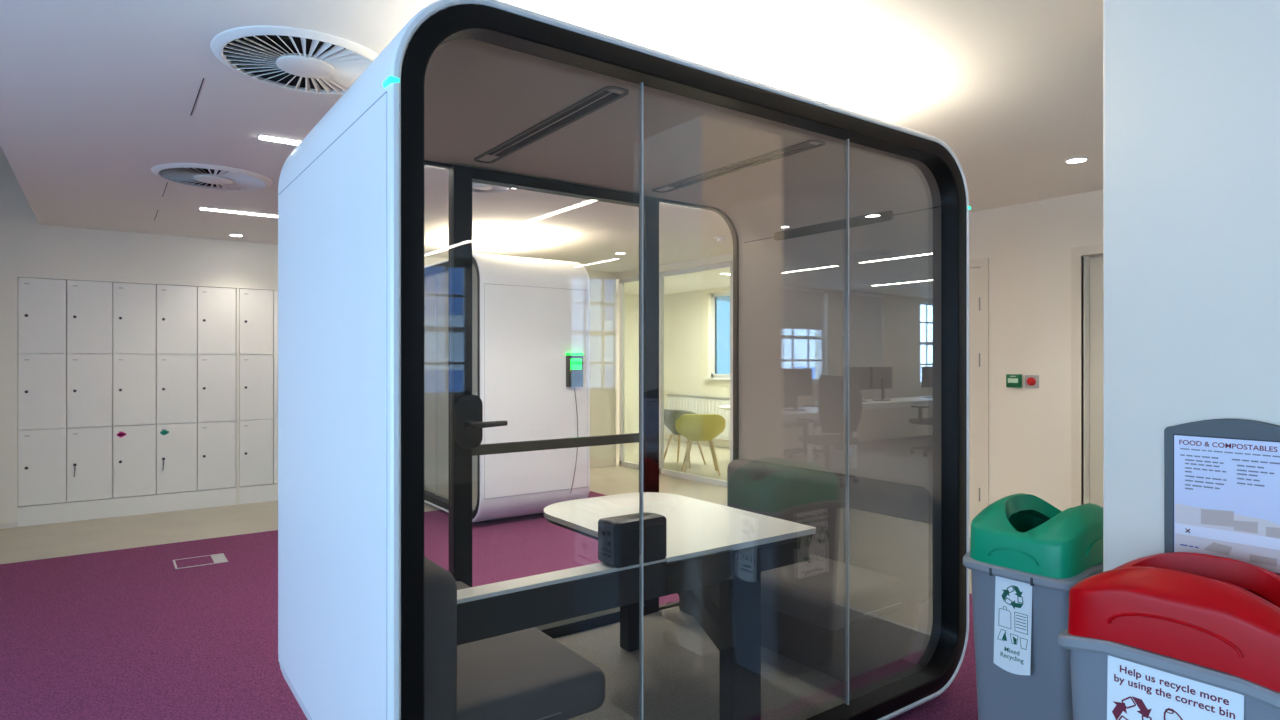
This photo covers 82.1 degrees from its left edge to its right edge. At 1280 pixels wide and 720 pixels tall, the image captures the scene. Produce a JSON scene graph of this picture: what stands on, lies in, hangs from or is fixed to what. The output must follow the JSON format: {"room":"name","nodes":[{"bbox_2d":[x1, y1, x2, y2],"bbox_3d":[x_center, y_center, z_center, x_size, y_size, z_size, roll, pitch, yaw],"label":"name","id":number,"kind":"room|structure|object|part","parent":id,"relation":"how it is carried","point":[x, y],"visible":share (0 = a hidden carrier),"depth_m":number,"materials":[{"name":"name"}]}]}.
{"room":"open-plan office","nodes":[
{"label":"open-plan office","id":0,"kind":"room"},
{"bbox_2d":[0,146,615,523],"bbox_3d":[-3.920,-0.215,7.129,8.570,3.150,0.500,0,0,-36],"label":"wall","id":1,"kind":"structure","parent":0,"point":[29,248],"depth_m":6.40,"materials":[{"name":"white paint"}]},
{"bbox_2d":[0,522,17,528],"bbox_3d":[-6.070,1.340,5.251,2.484,0.040,0.012,0,0,-36],"label":"baseboard","id":2,"kind":"structure","parent":1,"relation":"attached to","point":[14,524],"depth_m":5.95,"materials":[{"name":"white wood"}]},
{"bbox_2d":[236,288,238,504],"bbox_3d":[-3.917,0.343,7.098,0.024,2.034,0.454,0,0,-36],"label":"trim","id":3,"kind":"structure","parent":1,"relation":"attached to","point":[237,289],"depth_m":6.91,"materials":[{"name":"white paint"}]},
{"bbox_2d":[0,439,971,593],"bbox_3d":[2.499,1.420,5.465,17.000,0.120,14.800,0,0,-36],"label":"floor","id":4,"kind":"structure","parent":0,"point":[35,542],"depth_m":6.19,"materials":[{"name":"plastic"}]},
{"bbox_2d":[18,278,66,506],"bbox_3d":[-5.071,0.262,6.257,0.312,1.871,0.458,0,0,-36],"label":"locker","id":5,"kind":"structure","parent":4,"relation":"on","point":[42,303],"depth_m":6.08,"materials":[{"name":"white laminate"}]},
{"bbox_3d":[-4.947,-0.363,6.086,0.308,0.617,0.019,0,0,-36],"label":"door","id":6,"kind":"part","parent":5,"relation":"part of","materials":[{"name":"white laminate"}]},
{"bbox_3d":[-4.947,0.261,6.086,0.308,0.617,0.019,0,0,-36],"label":"door","id":7,"kind":"part","parent":5,"relation":"part of","materials":[{"name":"white laminate"}]},
{"bbox_3d":[-4.947,0.885,6.086,0.308,0.617,0.019,0,0,-36],"label":"door","id":8,"kind":"part","parent":5,"relation":"part of","materials":[{"name":"white laminate"}]},
{"bbox_2d":[67,280,112,501],"bbox_3d":[-4.814,0.262,6.438,0.312,1.871,0.468,0,0,-36],"label":"locker","id":9,"kind":"structure","parent":4,"relation":"on","point":[89,303],"depth_m":6.26,"materials":[{"name":"white laminate"}]},
{"bbox_3d":[-4.693,-0.363,6.271,0.308,0.617,0.019,0,0,-36],"label":"door","id":10,"kind":"part","parent":9,"relation":"part of","materials":[{"name":"white laminate"}]},
{"bbox_3d":[-4.693,0.261,6.271,0.308,0.617,0.019,0,0,-36],"label":"door","id":11,"kind":"part","parent":9,"relation":"part of","materials":[{"name":"white laminate"}]},
{"bbox_3d":[-4.693,0.885,6.271,0.308,0.617,0.019,0,0,-36],"label":"door","id":12,"kind":"part","parent":9,"relation":"part of","materials":[{"name":"white laminate"}]},
{"bbox_2d":[18,487,235,526],"bbox_3d":[-4.564,1.280,6.628,1.572,0.160,0.454,0,0,-36],"label":"plinth","id":13,"kind":"object","parent":4,"relation":"on","point":[31,515],"visible":0.79,"depth_m":6.39,"materials":[{"name":"white laminate"}]},
{"bbox_2d":[113,282,155,497],"bbox_3d":[-4.562,0.262,6.627,0.312,1.871,0.458,0,0,-36],"label":"locker","id":14,"kind":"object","parent":4,"relation":"on","point":[134,304],"depth_m":6.44,"materials":[{"name":"white laminate"}]},
{"bbox_3d":[-4.438,-0.363,6.456,0.308,0.617,0.019,0,0,-36],"label":"door","id":15,"kind":"part","parent":14,"relation":"part of","materials":[{"name":"white laminate"}]},
{"bbox_3d":[-4.438,0.261,6.456,0.308,0.617,0.019,0,0,-36],"label":"door","id":16,"kind":"part","parent":14,"relation":"part of","materials":[{"name":"white laminate"}]},
{"bbox_3d":[-4.438,0.885,6.456,0.308,0.617,0.019,0,0,-36],"label":"door","id":17,"kind":"part","parent":14,"relation":"part of","materials":[{"name":"white laminate"}]},
{"bbox_2d":[156,284,196,493],"bbox_3d":[-4.305,0.262,6.808,0.312,1.871,0.468,0,0,-36],"label":"locker","id":18,"kind":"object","parent":4,"relation":"on","point":[176,306],"depth_m":6.63,"materials":[{"name":"white laminate"}]},
{"bbox_3d":[-4.184,-0.363,6.641,0.308,0.617,0.019,0,0,-36],"label":"door","id":19,"kind":"part","parent":18,"relation":"part of","materials":[{"name":"white laminate"}]},
{"bbox_3d":[-4.184,0.261,6.641,0.308,0.617,0.019,0,0,-36],"label":"door","id":20,"kind":"part","parent":18,"relation":"part of","materials":[{"name":"white laminate"}]},
{"bbox_3d":[-4.184,0.885,6.641,0.308,0.617,0.019,0,0,-36],"label":"door","id":21,"kind":"part","parent":18,"relation":"part of","materials":[{"name":"white laminate"}]},
{"bbox_2d":[197,287,235,489],"bbox_3d":[-4.054,0.262,6.996,0.312,1.871,0.458,0,0,-36],"label":"lockers","id":22,"kind":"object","parent":4,"relation":"on","point":[216,307],"depth_m":6.81,"materials":[{"name":"white laminate"}]},
{"bbox_3d":[-3.929,-0.363,6.825,0.308,0.617,0.019,0,0,-36],"label":"door","id":23,"kind":"part","parent":22,"relation":"part of","materials":[{"name":"white laminate"}]},
{"bbox_3d":[-3.929,0.261,6.825,0.308,0.617,0.019,0,0,-36],"label":"door","id":24,"kind":"part","parent":22,"relation":"part of","materials":[{"name":"white laminate"}]},
{"bbox_3d":[-3.929,0.885,6.825,0.308,0.617,0.019,0,0,-36],"label":"door","id":25,"kind":"part","parent":22,"relation":"part of","materials":[{"name":"white metal"}]},
{"bbox_2d":[239,289,272,486],"bbox_3d":[-3.788,0.262,7.190,0.290,1.871,0.458,0,0,-36],"label":"lockers","id":26,"kind":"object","parent":4,"relation":"on","point":[255,306],"depth_m":7.01,"materials":[{"name":"white laminate"}]},
{"bbox_3d":[-3.663,-0.363,7.019,0.286,0.617,0.019,0,0,-36],"label":"door","id":27,"kind":"part","parent":26,"relation":"part of","materials":[{"name":"white laminate"}]},
{"bbox_3d":[-3.663,0.261,7.019,0.286,0.617,0.019,0,0,-36],"label":"door","id":28,"kind":"part","parent":26,"relation":"part of","materials":[{"name":"white laminate"}]},
{"bbox_3d":[-3.663,0.885,7.019,0.286,0.617,0.019,0,0,-36],"label":"door","id":29,"kind":"part","parent":26,"relation":"part of","materials":[{"name":"white metal"}]},
{"bbox_2d":[239,483,277,503],"bbox_3d":[-3.671,1.280,7.278,0.584,0.160,0.452,0,0,-36],"label":"plinth","id":30,"kind":"object","parent":4,"relation":"on","point":[266,492],"visible":0.36,"depth_m":7.02,"materials":[{"name":"white laminate"}]},
{"bbox_2d":[273,290,277,483],"bbox_3d":[-3.551,0.262,7.362,0.290,1.871,0.458,0,0,-36],"label":"lockers","id":31,"kind":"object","parent":4,"relation":"on","point":[275,293],"depth_m":7.11,"materials":[{"name":"white metal"}]},
{"bbox_3d":[-3.427,-0.363,7.191,0.286,0.617,0.019,0,0,-36],"label":"door","id":32,"kind":"part","parent":31,"relation":"part of","materials":[{"name":"white laminate"}]},
{"bbox_3d":[-3.427,0.261,7.191,0.286,0.617,0.019,0,0,-36],"label":"door","id":33,"kind":"part","parent":31,"relation":"part of","materials":[{"name":"white metal"}]},
{"bbox_3d":[-3.427,0.885,7.191,0.286,0.617,0.019,0,0,-36],"label":"door","id":34,"kind":"part","parent":31,"relation":"part of","materials":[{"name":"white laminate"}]},
{"bbox_2d":[0,491,977,719],"bbox_3d":[-1.911,1.357,3.471,7.120,0.006,5.000,0,0,-36],"label":"floor","id":35,"kind":"structure","parent":4,"relation":"on","point":[122,634],"depth_m":3.72,"materials":[{"name":"purple carpet"}]},
{"bbox_2d":[173,553,227,568],"bbox_3d":[-2.959,1.353,4.947,0.300,0.003,0.260,0,0,-36],"label":"box","id":36,"kind":"object","parent":35,"relation":"on","point":[215,558],"visible":1,"depth_m":4.93,"materials":[{"name":"silver metal"}]},
{"bbox_3d":[-2.986,1.353,4.928,0.207,0.002,0.234,0,0,-36],"label":"lid","id":37,"kind":"part","parent":36,"relation":"part of","materials":[{"name":"purple carpet"}]},
{"bbox_2d":[424,253,589,521],"bbox_3d":[-1.367,0.237,6.840,1.028,2.234,1.775,0,0,-36],"label":"pod","id":38,"kind":"object","parent":35,"relation":"on","point":[528,313],"visible":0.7,"depth_m":6.17,"materials":[{"name":"white"}]},
{"bbox_3d":[-1.748,0.225,6.563,0.081,2.162,1.722,0,0,-36],"label":"frame","id":39,"kind":"part","parent":38,"relation":"part of","materials":[{"name":"black metal"}]},
{"bbox_3d":[-0.849,0.250,6.127,0.960,1.710,0.012,0,0,-36],"label":"panel","id":40,"kind":"part","parent":38,"relation":"part of","materials":[{"name":"white"}]},
{"bbox_2d":[566,353,583,493],"bbox_3d":[-0.560,0.543,6.307,0.156,1.206,0.039,0,0,-36],"label":"display","id":41,"kind":"object","parent":38,"relation":"attached to","point":[574,361],"visible":0.95,"depth_m":6.29,"materials":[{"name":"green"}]},
{"bbox_2d":[278,0,970,719],"bbox_3d":[0.009,0.237,2.876,2.377,2.234,1.348,0,0,-36],"label":"pod","id":42,"kind":"object","parent":35,"relation":"on","point":[849,229],"visible":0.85,"depth_m":2.69,"materials":[{"name":"white"}]},
{"bbox_3d":[-0.946,0.250,2.183,0.012,1.710,1.280,0,0,-36],"label":"panel","id":43,"kind":"part","parent":42,"relation":"part of","materials":[{"name":"white plastic"}]},
{"bbox_2d":[383,76,399,87],"bbox_3d":[-0.561,-0.626,1.660,0.025,0.014,0.050,0,0,-36],"label":"light","id":44,"kind":"object","parent":42,"relation":"attached to","point":[388,81],"depth_m":1.64,"materials":[{"name":"teal"}]},
{"bbox_3d":[-0.717,0.258,3.076,0.117,0.225,0.020,0,0,-36],"label":"lock plate","id":45,"kind":"part","parent":42,"relation":"part of","materials":[{"name":"black metal"}]},
{"bbox_3d":[-0.641,0.270,3.082,0.163,0.027,0.060,0,0,-36],"label":"door handle","id":46,"kind":"part","parent":42,"relation":"part of","materials":[{"name":"black plastic"}]},
{"bbox_2d":[424,556,604,719],"bbox_3d":[-0.654,0.892,2.413,0.620,0.725,1.150,0,0,-36],"label":"seat","id":47,"kind":"object","parent":42,"relation":"on","point":[526,674],"visible":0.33,"depth_m":2.03,"materials":[{"name":"fabric"}]},
{"bbox_3d":[-0.845,0.775,2.275,0.150,0.490,1.150,0,0,-36],"label":"backrest","id":48,"kind":"part","parent":47,"relation":"part of","materials":[{"name":"fabric"}]},
{"bbox_3d":[-0.608,0.965,2.459,0.490,0.130,1.110,0,0,-36],"label":"seat","id":49,"kind":"part","parent":47,"relation":"part of","materials":[{"name":"fabric"}]},
{"bbox_3d":[-0.355,0.226,3.388,1.074,2.068,0.060,0,0,-36],"label":"door","id":50,"kind":"part","parent":42,"relation":"part of","materials":[{"name":"black"}]},
{"bbox_3d":[-0.348,0.383,3.376,0.908,0.045,0.019,0,0,-36],"label":"door rail","id":51,"kind":"part","parent":42,"relation":"part of","materials":[{"name":"grey metal"}]},
{"bbox_3d":[-0.375,0.225,3.405,2.319,2.162,0.036,0,0,-36],"label":"frame","id":52,"kind":"part","parent":42,"relation":"part of","materials":[{"name":"black metal"}]},
{"bbox_2d":[457,492,815,719],"bbox_3d":[-0.255,0.935,2.647,1.528,0.640,0.985,0,0,-36],"label":"meeting table","id":53,"kind":"object","parent":42,"relation":"on","point":[708,543],"visible":0.77,"depth_m":2.48,"materials":[{"name":"white laminate"}]},
{"bbox_3d":[-0.045,0.952,3.199,0.060,0.607,0.070,0,0,-36],"label":"leg","id":54,"kind":"part","parent":53,"relation":"part of","materials":[{"name":"black metal"}]},
{"bbox_2d":[598,512,665,567],"bbox_3d":[-0.017,0.546,2.256,0.214,0.135,0.103,0,0,-36],"label":"speaker","id":55,"kind":"object","parent":53,"relation":"on","point":[618,536],"visible":1,"depth_m":2.20,"materials":[{"name":"black plastic"}]},
{"bbox_3d":[-0.101,0.545,2.196,0.002,0.113,0.078,0,0,-36],"label":"port panel","id":56,"kind":"part","parent":55,"relation":"part of","materials":[{"name":"grey plastic"}]},
{"bbox_3d":[0.344,0.952,2.523,0.135,0.607,0.070,0,0,-36],"label":"leg","id":57,"kind":"part","parent":53,"relation":"part of","materials":[{"name":"black metal"}]},
{"bbox_3d":[0.450,0.700,2.606,0.406,0.080,0.030,0,0,-36],"label":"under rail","id":58,"kind":"part","parent":53,"relation":"part of","materials":[{"name":"black metal"}]},
{"bbox_2d":[679,459,930,681],"bbox_3d":[0.654,0.892,3.364,0.620,0.725,1.150,0,0,-36],"label":"seat","id":59,"kind":"object","parent":42,"relation":"on","point":[803,604],"visible":0.62,"depth_m":3.07,"materials":[{"name":"fabric"}]},
{"bbox_3d":[0.595,0.965,3.333,0.490,0.130,1.110,0,0,-36],"label":"seat","id":60,"kind":"part","parent":59,"relation":"part of","materials":[{"name":"fabric"}]},
{"bbox_3d":[0.844,0.775,3.502,0.150,0.490,1.150,0,0,-36],"label":"backrest","id":61,"kind":"part","parent":59,"relation":"part of","materials":[{"name":"fabric"}]},
{"bbox_2d":[664,409,705,467],"bbox_3d":[0.565,0.997,9.523,0.600,0.734,0.540,0,0,34],"label":"tub chair","id":62,"kind":"object","parent":4,"relation":"on","point":[670,416],"visible":0.36,"depth_m":9.39,"materials":[{"name":"grey"}]},
{"bbox_3d":[0.347,1.159,9.491,0.161,0.409,0.036,0,0,-14],"label":"leg","id":63,"kind":"part","parent":62,"relation":"part of","materials":[{"name":"brown wood"}]},
{"bbox_3d":[0.512,1.159,9.736,0.036,0.409,0.161,0,0,-8],"label":"leg","id":64,"kind":"part","parent":62,"relation":"part of","materials":[{"name":"brown wood"}]},
{"bbox_3d":[0.782,1.159,9.554,0.161,0.409,0.036,0,0,-14],"label":"leg","id":65,"kind":"part","parent":62,"relation":"part of","materials":[{"name":"brown wood"}]},
{"bbox_2d":[676,414,724,475],"bbox_3d":[0.726,0.997,8.824,0.600,0.734,0.540,0,0,0],"label":"tub chair","id":66,"kind":"object","parent":4,"relation":"on","point":[694,427],"visible":0.99,"depth_m":8.65,"materials":[{"name":"yellow plastic"}]},
{"bbox_3d":[0.563,1.159,8.972,0.036,0.409,0.161,0,0,-42],"label":"leg","id":67,"kind":"part","parent":66,"relation":"part of","materials":[{"name":"brown wood"}]},
{"bbox_3d":[0.563,1.159,8.676,0.036,0.409,0.161,0,0,42],"label":"leg","id":68,"kind":"part","parent":66,"relation":"part of","materials":[{"name":"brown wood"}]},
{"bbox_3d":[0.889,1.159,8.972,0.036,0.409,0.161,0,0,42],"label":"leg","id":69,"kind":"part","parent":66,"relation":"part of","materials":[{"name":"brown wood"}]},
{"bbox_3d":[0.889,1.159,8.676,0.036,0.409,0.161,0,0,-42],"label":"leg","id":70,"kind":"part","parent":66,"relation":"part of","materials":[{"name":"brown wood"}]},
{"bbox_2d":[719,405,729,409],"bbox_3d":[1.454,0.988,9.711,0.820,0.745,0.820,0,0,-36],"label":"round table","id":71,"kind":"object","parent":4,"relation":"on","point":[727,407],"visible":0.16,"depth_m":9.60,"materials":[{"name":"white laminate"}]},
{"bbox_3d":[5.063,1.358,1.937,16.600,0.005,5.678,0,0,-36],"label":"floor","id":72,"kind":"structure","parent":4,"relation":"on","visible":0},
{"bbox_2d":[963,493,1102,719],"bbox_3d":[1.316,0.904,2.370,0.476,0.912,0.354,0,0,-36],"label":"recycling bin","id":73,"kind":"object","parent":72,"relation":"on","point":[1026,554],"visible":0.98,"depth_m":2.23,"materials":[{"name":"grey"}]},
{"bbox_3d":[1.316,0.543,2.368,0.452,0.189,0.333,0,0,-36],"label":"lid","id":74,"kind":"part","parent":73,"relation":"part of","materials":[{"name":"teal plastic"}]},
{"bbox_2d":[1058,552,1279,719],"bbox_3d":[1.232,0.904,1.619,0.354,0.912,0.475,0,0,-36],"label":"recycling bin","id":75,"kind":"object","parent":72,"relation":"on","point":[1173,635],"visible":1,"depth_m":1.54,"materials":[{"name":"grey"}]},
{"bbox_2d":[0,0,1102,294],"bbox_3d":[3.640,-1.505,6.293,14.180,0.770,14.800,0,0,-36],"label":"ceiling","id":76,"kind":"structure","parent":0,"point":[96,95],"depth_m":3.07,"materials":[{"name":"white paint"}]},
{"bbox_2d":[190,78,203,115],"bbox_3d":[-1.895,-1.119,3.143,0.004,0.002,0.550,0,0,-36],"label":"trim","id":77,"kind":"structure","parent":76,"relation":"attached to","point":[203,78],"depth_m":3.11,"materials":[{"name":"black metal"}]},
{"bbox_2d":[151,163,271,190],"bbox_3d":[-2.608,-1.107,4.498,0.640,0.026,0.640,0,0,-42],"label":"ceiling vent","id":78,"kind":"object","parent":76,"relation":"in","point":[207,176],"visible":1,"depth_m":4.43,"materials":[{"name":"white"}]},
{"bbox_2d":[229,234,243,236],"bbox_3d":[-3.616,-1.117,6.584,0.120,0.006,0.120,0,0,-36],"label":"recessed light","id":79,"kind":"object","parent":76,"relation":"in","point":[236,235],"visible":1,"depth_m":6.59,"materials":[{"name":"white plastic"}]},
{"bbox_2d":[199,207,277,217],"bbox_3d":[-2.751,-1.122,5.766,1.212,0.020,0.068,0,0,-36],"label":"recessed light","id":80,"kind":"object","parent":76,"relation":"in","point":[200,208],"visible":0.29,"depth_m":5.54,"materials":[{"name":"white plastic"}]},
{"bbox_2d":[258,134,300,144],"bbox_3d":[-1.415,-1.122,4.030,1.212,0.020,0.068,0,0,-36],"label":"recessed light","id":81,"kind":"object","parent":76,"relation":"in","point":[263,137],"visible":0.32,"depth_m":3.72,"materials":[{"name":"white"}]},
{"bbox_2d":[211,25,377,94],"bbox_3d":[-1.260,-1.107,2.770,0.620,0.026,0.620,0,0,40],"label":"ceiling vent","id":82,"kind":"object","parent":76,"relation":"in","point":[291,58],"visible":0.87,"depth_m":2.69,"materials":[{"name":"white metal"}]},
{"bbox_2d":[472,182,510,192],"bbox_3d":[-1.005,-1.107,4.674,0.400,0.026,0.400,0,0,31],"label":"ceiling vent","id":83,"kind":"object","parent":76,"relation":"in","point":[476,187],"visible":0.44,"depth_m":4.72,"materials":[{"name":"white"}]},
{"bbox_3d":[-1.005,-1.111,4.674,0.400,0.018,0.400,0,0,31],"label":"frame","id":84,"kind":"part","parent":83,"relation":"part of","materials":[{"name":"white metal"}]},
{"bbox_2d":[714,236,726,241],"bbox_3d":[0.734,-1.099,6.704,0.110,0.042,0.110,0,0,-36],"label":"smoke detector","id":85,"kind":"object","parent":76,"relation":"attached to","point":[718,238],"visible":1,"depth_m":6.67,"materials":[{"name":"white plastic"}]},
{"bbox_2d":[1064,157,1088,163],"bbox_3d":[2.443,-1.117,4.113,0.120,0.006,0.120,0,0,-36],"label":"recessed light","id":86,"kind":"object","parent":76,"relation":"in","point":[1076,159],"visible":1,"depth_m":4.11,"materials":[{"name":"white plastic"}]},
{"bbox_2d":[616,190,1102,510],"bbox_3d":[2.266,-0.215,8.126,2.610,3.150,10.180,0,0,-36],"label":"wall","id":87,"kind":"structure","parent":0,"point":[1027,246],"depth_m":5.28,"materials":[{"name":"white paint"}]},
{"bbox_2d":[619,262,732,487],"bbox_3d":[0.524,0.160,8.430,0.050,2.400,2.620,0,0,-36],"label":"window","id":88,"kind":"structure","parent":87,"relation":"in","point":[622,462],"depth_m":8.79,"materials":[{"name":"white"}]},
{"bbox_2d":[666,394,729,448],"bbox_3d":[0.951,0.968,11.756,0.110,0.785,1.600,0,0,-36],"label":"radiator","id":89,"kind":"object","parent":87,"relation":"attached to","point":[697,404],"visible":0.47,"depth_m":11.61,"materials":[{"name":"white metal"}]},
{"bbox_2d":[666,394,729,398],"bbox_3d":[0.943,0.585,11.750,0.090,0.020,1.600,0,0,-36],"label":"grille","id":90,"kind":"object","parent":89,"relation":"attached to","point":[670,396],"depth_m":11.91,"materials":[{"name":"grey metal"}]},
{"bbox_2d":[704,291,729,379],"bbox_3d":[1.559,-0.375,11.055,0.170,1.370,1.610,0,0,-36],"label":"window","id":91,"kind":"structure","parent":87,"relation":"in","point":[720,302],"depth_m":11.56,"materials":[{"name":"white"}]},
{"bbox_3d":[1.539,0.295,11.040,0.120,0.030,1.610,0,0,-36],"label":"sill","id":92,"kind":"part","parent":91,"relation":"part of","materials":[{"name":"white paint"}]},
{"bbox_3d":[1.608,-0.390,11.091,0.006,1.240,1.450,0,0,-36],"label":"pane","id":93,"kind":"part","parent":91,"relation":"part of","materials":[{"name":"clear glass"}]},
{"bbox_2d":[969,258,988,537],"bbox_3d":[2.308,0.300,5.882,0.064,2.120,1.020,0,0,-36],"label":"door","id":94,"kind":"structure","parent":87,"relation":"in","point":[978,277],"depth_m":5.54,"materials":[{"name":"beige paint"}]},
{"bbox_2d":[1006,374,1021,387],"bbox_3d":[2.692,0.150,5.291,0.032,0.094,0.104,0,0,-36],"label":"sign","id":95,"kind":"object","parent":87,"relation":"attached to","point":[1012,380],"visible":1,"depth_m":5.27,"materials":[{"name":"green plastic"}]},
{"bbox_2d":[1025,375,1038,387],"bbox_3d":[2.763,0.152,5.192,0.040,0.090,0.096,0,0,-36],"label":"button","id":96,"kind":"object","parent":87,"relation":"attached to","point":[1031,381],"visible":1,"depth_m":5.18,"materials":[{"name":"red plastic"}]},
{"bbox_2d":[1071,244,1102,507],"bbox_3d":[3.323,0.300,4.567,0.162,2.120,1.140,0,0,-36],"label":"door","id":97,"kind":"structure","parent":87,"relation":"in","point":[1077,253],"depth_m":4.96,"materials":[{"name":"beige paint"}]},
{"bbox_2d":[1103,0,1279,571],"bbox_3d":[1.642,0.120,1.949,0.540,2.480,0.540,0,0,-36],"label":"wall","id":98,"kind":"structure","parent":0,"point":[1191,88],"depth_m":1.87,"materials":[{"name":"beige paint"}]},
{"bbox_2d":[1164,418,1279,574],"bbox_3d":[1.426,0.381,1.759,0.031,0.479,0.290,0,0,-36],"label":"sign","id":99,"kind":"object","parent":98,"relation":"attached to","point":[1222,476],"visible":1,"depth_m":1.77,"materials":[{"name":"grey"}]},
{"bbox_2d":[1175,503,1279,572],"bbox_3d":[1.415,0.423,1.751,0.001,0.127,0.238,0,0,-36],"label":"photo","id":100,"kind":"object","parent":99,"relation":"attached to","point":[1251,535],"depth_m":1.75,"materials":[{"name":"white paper"}]},
{"bbox_2d":[1180,448,1279,489],"bbox_3d":[1.408,0.271,1.760,0.001,0.101,0.195,0,0,-36],"label":"print","id":101,"kind":"object","parent":99,"relation":"attached to","point":[1200,468],"depth_m":1.76,"materials":[{"name":"grey paper"}]}
]}

